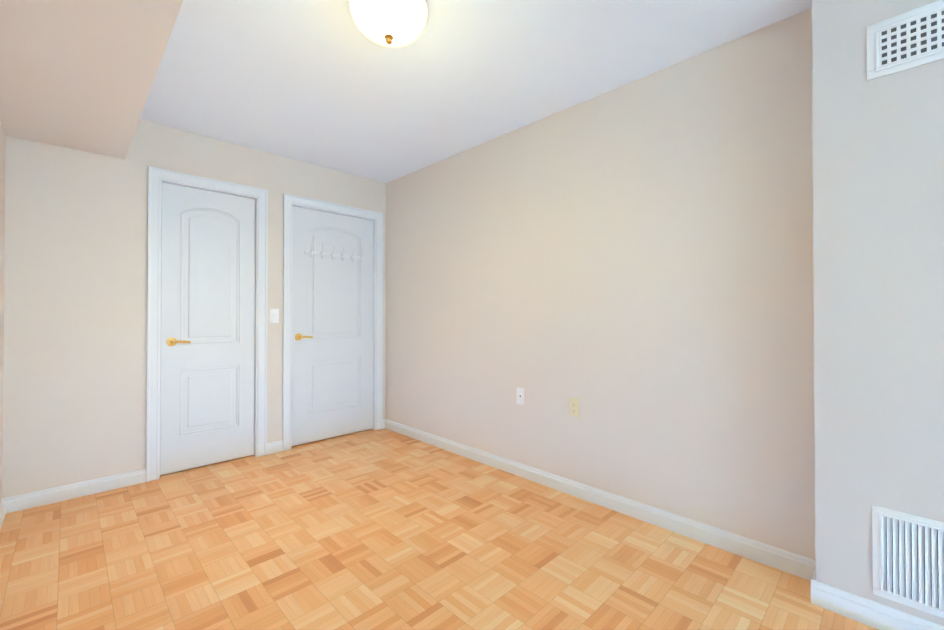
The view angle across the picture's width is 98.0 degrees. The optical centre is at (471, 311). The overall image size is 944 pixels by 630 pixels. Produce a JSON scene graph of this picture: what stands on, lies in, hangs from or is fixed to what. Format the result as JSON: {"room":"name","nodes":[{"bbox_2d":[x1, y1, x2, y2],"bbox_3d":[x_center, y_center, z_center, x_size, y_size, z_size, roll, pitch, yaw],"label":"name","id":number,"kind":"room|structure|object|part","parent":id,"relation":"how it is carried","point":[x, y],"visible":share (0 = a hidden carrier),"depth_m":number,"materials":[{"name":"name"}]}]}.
{"room":"empty bedroom","nodes":[
{"label":"empty bedroom","id":0,"kind":"room"},
{"bbox_2d":[0,120,5,502],"bbox_3d":[-0.190,-0.095,-0.260,0.120,2.440,7.400,0,-1,-45],"label":"wall","id":1,"kind":"structure","parent":0,"point":[2,190],"depth_m":2.26,"materials":[{"name":"beige paint"}]},
{"bbox_2d":[0,498,5,529],"bbox_3d":[-0.142,1.081,-0.222,0.014,0.088,7.160,0,-1,-45],"label":"baseboard","id":2,"kind":"structure","parent":1,"relation":"attached to","point":[2,509],"depth_m":2.24,"materials":[{"name":"white paint"}]},
{"bbox_2d":[0,0,182,158],"bbox_3d":[0.038,-1.168,-0.027,0.520,0.290,7.160,0,-1,-45],"label":"soffit","id":3,"kind":"structure","parent":0,"point":[78,74],"depth_m":1.70,"materials":[{"name":"beige paint"}]},
{"bbox_2d":[2,119,385,497],"bbox_3d":[-1.803,-0.067,3.259,2.518,2.440,0.120,0,-1,-45],"label":"wall","id":4,"kind":"structure","parent":0,"point":[75,334],"depth_m":2.59,"materials":[{"name":"beige paint"}]},
{"bbox_2d":[4,468,145,513],"bbox_3d":[-2.423,1.104,2.546,0.646,0.088,0.014,0,-1,-45],"label":"baseboard","id":5,"kind":"structure","parent":4,"relation":"attached to","point":[15,503],"depth_m":2.52,"materials":[{"name":"white paint"}]},
{"bbox_2d":[146,166,267,481],"bbox_3d":[-1.965,0.086,3.083,0.762,2.132,0.142,0,-1,-45],"label":"door frame","id":6,"kind":"structure","parent":4,"relation":"attached to","point":[156,175],"depth_m":2.87,"materials":[{"name":"white paint"}]},
{"bbox_2d":[160,182,254,474],"bbox_3d":[-1.940,0.120,3.057,0.604,2.043,0.101,0,-1,-45],"label":"door","id":7,"kind":"structure","parent":4,"relation":"in","point":[207,324],"depth_m":3.05,"materials":[{"name":"white paint"}]},
{"bbox_3d":[-2.071,0.216,2.902,0.138,0.062,0.066,0,-1,-45],"label":"handle","id":8,"kind":"part","parent":7,"relation":"part of","materials":[{"name":"gold metal"}]},
{"bbox_2d":[270,309,278,322],"bbox_3d":[-1.611,0.038,3.353,0.070,0.115,0.015,0,-1,-45],"label":"switch plate","id":9,"kind":"object","parent":4,"relation":"attached to","point":[274,315],"visible":1,"depth_m":3.35,"materials":[{"name":"white plastic"}]},
{"bbox_2d":[267,440,282,454],"bbox_3d":[-1.609,1.110,3.347,0.138,0.088,0.014,0,-1,-45],"label":"baseboard","id":10,"kind":"structure","parent":4,"relation":"attached to","point":[274,447],"depth_m":3.35,"materials":[{"name":"white paint"}]},
{"bbox_2d":[292,206,372,445],"bbox_3d":[-1.238,0.126,3.743,0.790,2.043,0.107,0,-1,-45],"label":"door","id":11,"kind":"structure","parent":4,"relation":"in","point":[332,347],"depth_m":3.73,"materials":[{"name":"white paint"}]},
{"bbox_3d":[-1.438,0.221,3.525,0.138,0.062,0.066,0,-1,-45],"label":"handle","id":12,"kind":"part","parent":11,"relation":"part of","materials":[{"name":"gold metal"}]},
{"bbox_3d":[-1.223,-0.533,3.738,0.580,0.130,0.071,0,-1,-45],"label":"hook rail","id":13,"kind":"part","parent":11,"relation":"part of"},
{"bbox_2d":[282,193,382,450],"bbox_3d":[-1.266,0.092,3.771,0.948,2.132,0.142,0,-1,-45],"label":"door frame","id":14,"kind":"structure","parent":4,"relation":"attached to","point":[289,200],"depth_m":3.64,"materials":[{"name":"white paint"}]},
{"bbox_2d":[0,428,877,629],"bbox_3d":[0.750,1.183,0.655,2.758,0.100,7.400,0,-1,-45],"label":"floor","id":15,"kind":"structure","parent":0,"point":[379,529],"depth_m":1.90,"materials":[{"name":"beige wood"}]},
{"bbox_2d":[140,0,811,182],"bbox_3d":[0.750,-1.357,0.676,2.758,0.100,7.400,0,-1,-45],"label":"ceiling","id":16,"kind":"structure","parent":0,"point":[325,83],"depth_m":2.19,"materials":[{"name":"white paint"}]},
{"bbox_2d":[349,0,427,47],"bbox_3d":[-0.354,-1.218,1.749,0.330,0.160,0.330,0,-1,-45],"label":"ceiling light","id":17,"kind":"object","parent":16,"relation":"attached to","point":[393,23],"visible":1,"depth_m":1.69,"materials":[{"name":"white glass"}]},
{"bbox_2d":[385,8,815,559],"bbox_3d":[0.319,-0.069,2.984,0.120,2.440,3.490,0,-1,-45],"label":"wall","id":18,"kind":"structure","parent":0,"point":[630,266],"depth_m":2.27,"materials":[{"name":"beige paint"}]},
{"bbox_2d":[517,387,524,404],"bbox_3d":[0.339,0.592,2.867,0.007,0.115,0.070,0,-1,-45],"label":"jack","id":19,"kind":"object","parent":18,"relation":"attached to","point":[520,395],"visible":1,"depth_m":2.86,"materials":[{"name":"white plastic"}]},
{"bbox_2d":[569,397,578,416],"bbox_3d":[0.637,0.600,2.564,0.007,0.115,0.070,0,-1,-45],"label":"duplex electrical outlet","id":20,"kind":"object","parent":18,"relation":"attached to","point":[574,407],"visible":1,"depth_m":2.56,"materials":[{"name":"beige plastic"}]},
{"bbox_2d":[385,419,815,580],"bbox_3d":[0.296,1.107,2.902,0.014,0.088,3.320,0,-1,-45],"label":"baseboard","id":21,"kind":"structure","parent":18,"relation":"attached to","point":[781,559],"depth_m":2.25,"materials":[{"name":"white paint"}]},
{"bbox_2d":[812,0,943,625],"bbox_3d":[2.836,-0.090,0.305,0.292,2.440,3.960,0,-1,-45],"label":"wall","id":22,"kind":"structure","parent":0,"point":[878,198],"depth_m":1.50,"materials":[{"name":"beige paint"}]},
{"bbox_2d":[811,579,943,629],"bbox_3d":[2.680,1.085,0.236,0.014,0.088,3.854,0,-1,-45],"label":"baseboard","id":23,"kind":"structure","parent":22,"relation":"attached to","point":[874,614],"depth_m":1.50,"materials":[{"name":"white paint"}]},
{"bbox_2d":[866,0,943,80],"bbox_3d":[1.588,-0.947,1.364,0.008,0.200,0.400,0,-1,-45],"label":"air vent register","id":24,"kind":"object","parent":22,"relation":"attached to","point":[907,40],"visible":1,"depth_m":1.43,"materials":[{"name":"white metal"}]},
{"bbox_2d":[872,505,943,617],"bbox_3d":[1.578,0.863,1.360,0.008,0.320,0.360,0,-1,-45],"label":"return air vent","id":25,"kind":"object","parent":22,"relation":"attached to","point":[908,558],"visible":1,"depth_m":1.42,"materials":[{"name":"white metal"}]}
]}

